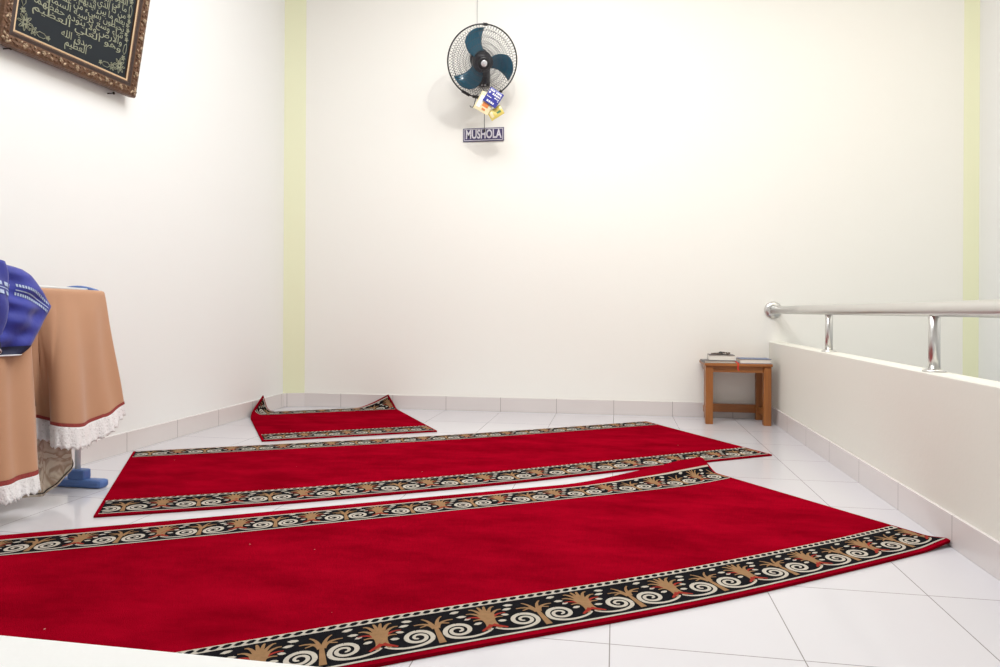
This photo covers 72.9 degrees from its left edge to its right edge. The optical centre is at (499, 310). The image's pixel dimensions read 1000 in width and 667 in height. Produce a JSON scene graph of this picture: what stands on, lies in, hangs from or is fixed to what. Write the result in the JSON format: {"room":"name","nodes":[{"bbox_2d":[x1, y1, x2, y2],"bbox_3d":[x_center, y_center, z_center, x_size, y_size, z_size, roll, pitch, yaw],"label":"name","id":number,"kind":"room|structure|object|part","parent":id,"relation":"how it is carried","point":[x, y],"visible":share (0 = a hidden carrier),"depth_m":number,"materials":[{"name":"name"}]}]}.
{"room":"prayer room","nodes":[
{"label":"prayer room","id":0,"kind":"room"},
{"bbox_2d":[0,0,284,436],"bbox_3d":[-2.124,-1.012,2.382,0.120,3.450,6.200,0,0,10],"label":"wall","id":1,"kind":"structure","parent":0,"point":[166,201],"depth_m":3.76,"materials":[{"name":"white paint"}]},
{"bbox_2d":[0,0,149,97],"bbox_3d":[-1.852,-1.355,3.001,0.157,0.612,0.781,0,0,10],"label":"picture frame","id":2,"kind":"object","parent":1,"relation":"attached to","point":[99,42],"visible":1,"depth_m":3.04,"materials":[{"name":"brown wood"}]},
{"bbox_3d":[-1.858,-1.355,3.002,0.092,0.467,0.638,0,0,10],"label":"panel","id":3,"kind":"part","parent":2,"relation":"part of","materials":[{"name":"grey fabric"}]},
{"bbox_2d":[71,393,283,466],"bbox_3d":[-1.973,0.664,2.922,0.011,0.100,4.297,0,0,10],"label":"baseboard","id":4,"kind":"structure","parent":1,"relation":"attached to","point":[113,445],"depth_m":3.72,"materials":[{"name":"tile"}]},
{"bbox_2d":[0,635,313,666],"bbox_3d":[-0.633,0.469,0.461,3.480,0.503,0.097,0,0,10],"label":"wall","id":5,"kind":"structure","parent":0,"point":[14,651],"depth_m":0.43,"materials":[{"name":"white paint"}]},
{"bbox_2d":[0,406,999,666],"bbox_3d":[-0.375,0.812,2.082,3.685,0.180,6.200,0,0,10],"label":"floor","id":6,"kind":"structure","parent":0,"point":[937,607],"depth_m":1.71,"materials":[{"name":"tile"}]},
{"bbox_2d":[39,285,107,488],"bbox_3d":[-1.790,0.306,2.342,0.256,0.817,0.887,0,0,10],"label":"clothes rack","id":7,"kind":"object","parent":6,"relation":"on","point":[78,476],"visible":0.47,"depth_m":2.73,"materials":[{"name":"blue plastic"}]},
{"bbox_2d":[0,345,40,505],"bbox_3d":[-1.671,0.278,2.148,0.171,0.725,0.492,0,0,10],"label":"garment","id":8,"kind":"object","parent":7,"relation":"hanging from","point":[19,470],"visible":0.8,"depth_m":2.29,"materials":[{"name":"beige fabric"}]},
{"bbox_3d":[-1.626,0.561,2.130,0.054,0.029,0.468,0,0,10],"label":"hem trim","id":9,"kind":"part","parent":8,"relation":"part of","materials":[{"name":"fabric"}]},
{"bbox_2d":[0,260,50,356],"bbox_3d":[-1.686,-0.009,2.184,0.162,0.322,0.561,0,0,10],"label":"garment","id":10,"kind":"object","parent":7,"relation":"hanging from","point":[24,307],"visible":1,"depth_m":2.28,"materials":[{"name":"fabric"}]},
{"bbox_3d":[-1.649,0.149,2.112,0.048,0.005,0.431,0,0,4],"label":"edge cord","id":11,"kind":"part","parent":10,"relation":"part of","materials":[{"name":"white fabric"}]},
{"bbox_2d":[22,439,73,497],"bbox_3d":[-1.720,0.302,2.513,0.093,0.767,0.358,0,0,10],"label":"patterned cloth","id":12,"kind":"object","parent":7,"relation":"hanging from","point":[54,465],"visible":0.09,"depth_m":2.56,"materials":[{"name":"grey fabric"}]},
{"bbox_2d":[32,288,125,450],"bbox_3d":[-1.621,0.217,2.580,0.176,0.600,0.411,0,0,10],"label":"skirt","id":13,"kind":"object","parent":7,"relation":"hanging from","point":[79,400],"visible":0.73,"depth_m":2.53,"materials":[{"name":"beige fabric"}]},
{"bbox_3d":[-1.588,0.395,2.561,0.115,0.075,0.418,0,0,29],"label":"hem trim","id":14,"kind":"part","parent":13,"relation":"part of","materials":[{"name":"fabric"}]},
{"bbox_2d":[67,468,90,479],"bbox_3d":[-1.712,0.664,2.752,0.077,0.042,0.044,0,0,10],"label":"table foot","id":15,"kind":"object","parent":7,"relation":"attached to","point":[76,473],"depth_m":2.73,"materials":[{"name":"blue plastic"}]},
{"bbox_2d":[251,395,436,441],"bbox_3d":[-1.056,0.653,4.351,0.996,0.129,1.144,0,0,-23],"label":"rug","id":16,"kind":"object","parent":6,"relation":"on","point":[381,416],"visible":1,"depth_m":4.27,"materials":[{"name":"red carpet"}]},
{"bbox_2d":[94,421,771,517],"bbox_3d":[-0.221,0.717,3.350,3.015,0.010,1.192,0,0,-20],"label":"rug","id":17,"kind":"object","parent":6,"relation":"on","point":[229,477],"visible":0.99,"depth_m":3.14,"materials":[{"name":"red carpet"}]},
{"bbox_2d":[0,457,949,666],"bbox_3d":[-0.241,0.692,2.002,3.149,0.060,1.210,0,0,-21],"label":"rug","id":18,"kind":"object","parent":6,"relation":"on","point":[380,583],"visible":0.97,"depth_m":1.89,"materials":[{"name":"red carpet"}]},
{"bbox_2d":[699,360,772,425],"bbox_3d":[1.544,0.535,4.454,0.414,0.392,0.298,0,0,10],"label":"wooden stool","id":19,"kind":"object","parent":6,"relation":"on","point":[761,408],"visible":0.92,"depth_m":4.34,"materials":[{"name":"brown wood"}]},
{"bbox_3d":[1.413,0.543,4.598,0.046,0.374,0.046,0,0,10],"label":"leg","id":20,"kind":"part","parent":19,"relation":"part of","materials":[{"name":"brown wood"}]},
{"bbox_3d":[1.349,0.543,4.368,0.046,0.374,0.046,0,0,10],"label":"leg","id":21,"kind":"part","parent":19,"relation":"part of","materials":[{"name":"brown wood"}]},
{"bbox_2d":[700,359,739,370],"bbox_3d":[1.430,0.351,4.411,0.220,0.058,0.191,0,0,10],"label":"book","id":22,"kind":"object","parent":19,"relation":"on","point":[701,360],"visible":0.88,"depth_m":4.36,"materials":[{"name":"paper"}]},
{"bbox_2d":[707,354,734,360],"bbox_3d":[1.446,0.304,4.428,0.165,0.036,0.137,0,0,10],"label":"book","id":23,"kind":"object","parent":22,"relation":"on","point":[730,357],"visible":0.98,"depth_m":4.37,"materials":[{"name":"paper"}]},
{"bbox_2d":[711,351,729,354],"bbox_3d":[1.439,0.276,4.413,0.125,0.020,0.071,0,0,10],"label":"beads","id":24,"kind":"object","parent":23,"relation":"on","point":[720,352],"visible":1,"depth_m":4.39,"materials":[{"name":"brown"}]},
{"bbox_3d":[1.545,0.348,4.454,0.414,0.018,0.298,0,0,10],"label":"seat","id":25,"kind":"part","parent":19,"relation":"part of","materials":[{"name":"brown wood"}]},
{"bbox_2d":[736,357,771,363],"bbox_3d":[1.645,0.324,4.391,0.190,0.030,0.151,0,0,10],"label":"book","id":26,"kind":"object","parent":19,"relation":"on","point":[743,360],"visible":0.91,"depth_m":4.33,"materials":[{"name":"paper"}]},
{"bbox_3d":[1.740,0.545,4.542,0.046,0.374,0.046,0,0,10],"label":"leg","id":27,"kind":"part","parent":19,"relation":"part of","materials":[{"name":"brown wood"}]},
{"bbox_3d":[1.700,0.545,4.308,0.046,0.374,0.046,0,0,10],"label":"leg","id":28,"kind":"part","parent":19,"relation":"part of","materials":[{"name":"brown wood"}]},
{"bbox_2d":[305,0,963,403],"bbox_3d":[0.764,-0.198,4.865,4.745,5.050,0.331,0,0,10],"label":"wall","id":29,"kind":"structure","parent":0,"point":[663,173],"depth_m":4.73,"materials":[{"name":"white paint"}]},
{"bbox_2d":[284,393,303,406],"bbox_3d":[-1.541,0.666,5.055,0.153,0.100,0.011,0,0,-15],"label":"baseboard","id":30,"kind":"structure","parent":29,"relation":"attached to","point":[290,399],"depth_m":5.05,"materials":[{"name":"tile"}]},
{"bbox_2d":[283,0,305,392],"bbox_3d":[-1.534,-1.009,5.059,0.140,3.450,0.066,0,0,10],"label":"trim","id":31,"kind":"structure","parent":29,"relation":"attached to","point":[295,10],"depth_m":5.06,"materials":[{"name":"beige paint"}]},
{"bbox_2d":[447,0,516,131],"bbox_3d":[-0.083,-1.964,4.593,0.406,1.526,0.505,0,0,26],"label":"wall fan","id":32,"kind":"object","parent":29,"relation":"attached to","point":[481,61],"visible":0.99,"depth_m":4.50,"materials":[{"name":"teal plastic"}]},
{"bbox_3d":[-0.213,-1.590,4.551,0.198,0.186,0.059,0,0,1],"label":"blade","id":33,"kind":"part","parent":32,"relation":"part of","materials":[{"name":"blue plastic"}]},
{"bbox_3d":[-0.138,-1.768,4.446,0.176,0.189,0.100,0,0,-29],"label":"blade","id":34,"kind":"part","parent":32,"relation":"part of","materials":[{"name":"blue plastic"}]},
{"bbox_2d":[483,87,503,107],"bbox_3d":[-0.045,-1.422,4.515,0.147,0.146,0.017,0,0,10],"label":"packet","id":35,"kind":"object","parent":32,"relation":"hanging from","point":[493,97],"visible":1,"depth_m":4.51,"materials":[{"name":"blue paper"}]},
{"bbox_3d":[-0.002,-1.636,4.550,0.185,0.149,0.104,0,0,-18],"label":"blade","id":36,"kind":"part","parent":32,"relation":"part of","materials":[{"name":"blue plastic"}]},
{"bbox_3d":[-0.178,-1.423,4.586,0.059,0.092,0.006,0,0,10],"label":"wire hook","id":37,"kind":"object","parent":32,"relation":"hanging from","visible":0},
{"bbox_2d":[473,90,491,114],"bbox_3d":[-0.101,-1.395,4.545,0.165,0.169,0.017,0,0,10],"label":"packet","id":38,"kind":"object","parent":37,"relation":"hanging from","point":[482,106],"visible":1,"depth_m":4.54,"materials":[{"name":"beige paper"}]},
{"bbox_2d":[488,105,503,120],"bbox_3d":[-0.028,-1.329,4.545,0.120,0.107,0.016,0,0,10],"label":"packet","id":39,"kind":"object","parent":38,"relation":"attached to","point":[498,111],"visible":1,"depth_m":4.54,"materials":[{"name":"yellow paper"}]},
{"bbox_2d":[463,127,503,141],"bbox_3d":[-0.119,-1.267,4.872,0.299,0.096,0.010,0,0,10],"label":"door sign","id":40,"kind":"object","parent":29,"relation":"attached to","point":[495,133],"visible":1,"depth_m":4.87,"materials":[{"name":"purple plastic"}]},
{"bbox_2d":[304,393,754,417],"bbox_3d":[0.177,0.674,4.827,3.325,0.100,0.011,0,0,9],"label":"baseboard","id":41,"kind":"structure","parent":29,"relation":"attached to","point":[538,405],"depth_m":4.82,"materials":[{"name":"tile"}]},
{"bbox_2d":[963,0,979,377],"bbox_3d":[3.050,-0.187,4.382,0.077,5.050,0.036,0,0,10],"label":"trim","id":42,"kind":"structure","parent":29,"relation":"attached to","point":[971,7],"depth_m":4.38,"materials":[{"name":"beige paint"}]},
{"bbox_2d":[769,342,999,540],"bbox_3d":[1.490,0.471,2.346,0.099,0.520,4.528,0,0,10],"label":"wall","id":43,"kind":"structure","parent":0,"point":[937,435],"depth_m":2.43,"materials":[{"name":"white paint"}]},
{"bbox_2d":[764,299,999,372],"bbox_3d":[1.475,0.073,2.369,0.125,0.274,4.487,0,0,10],"label":"handrail","id":44,"kind":"object","parent":43,"relation":"on","point":[934,310],"visible":1,"depth_m":2.40,"materials":[{"name":"silver metal"}]},
{"bbox_3d":[1.691,0.113,3.478,0.037,0.194,0.037,0,0,10],"label":"post","id":45,"kind":"part","parent":44,"relation":"part of","materials":[{"name":"silver metal"}]},
{"bbox_3d":[1.690,0.206,3.478,0.072,0.011,0.072,0,0,10],"label":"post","id":46,"kind":"part","parent":44,"relation":"part of","materials":[{"name":"silver metal"}]},
{"bbox_3d":[1.495,0.112,2.328,0.037,0.194,0.037,0,0,10],"label":"post","id":47,"kind":"part","parent":44,"relation":"part of","materials":[{"name":"silver metal"}]},
{"bbox_3d":[1.494,0.205,2.328,0.072,0.011,0.072,0,0,10],"label":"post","id":48,"kind":"part","parent":44,"relation":"part of","materials":[{"name":"silver metal"}]},
{"bbox_2d":[771,406,999,580],"bbox_3d":[1.450,0.680,2.397,0.011,0.100,4.415,0,0,9],"label":"baseboard","id":49,"kind":"structure","parent":43,"relation":"attached to","point":[982,549],"depth_m":2.40,"materials":[{"name":"tile"}]},
{"bbox_2d":[978,0,999,381],"bbox_3d":[2.668,-0.189,1.563,0.120,5.050,6.200,0,0,10],"label":"wall","id":50,"kind":"structure","parent":0,"point":[989,145],"depth_m":4.24,"materials":[{"name":"white paint"}]}
]}

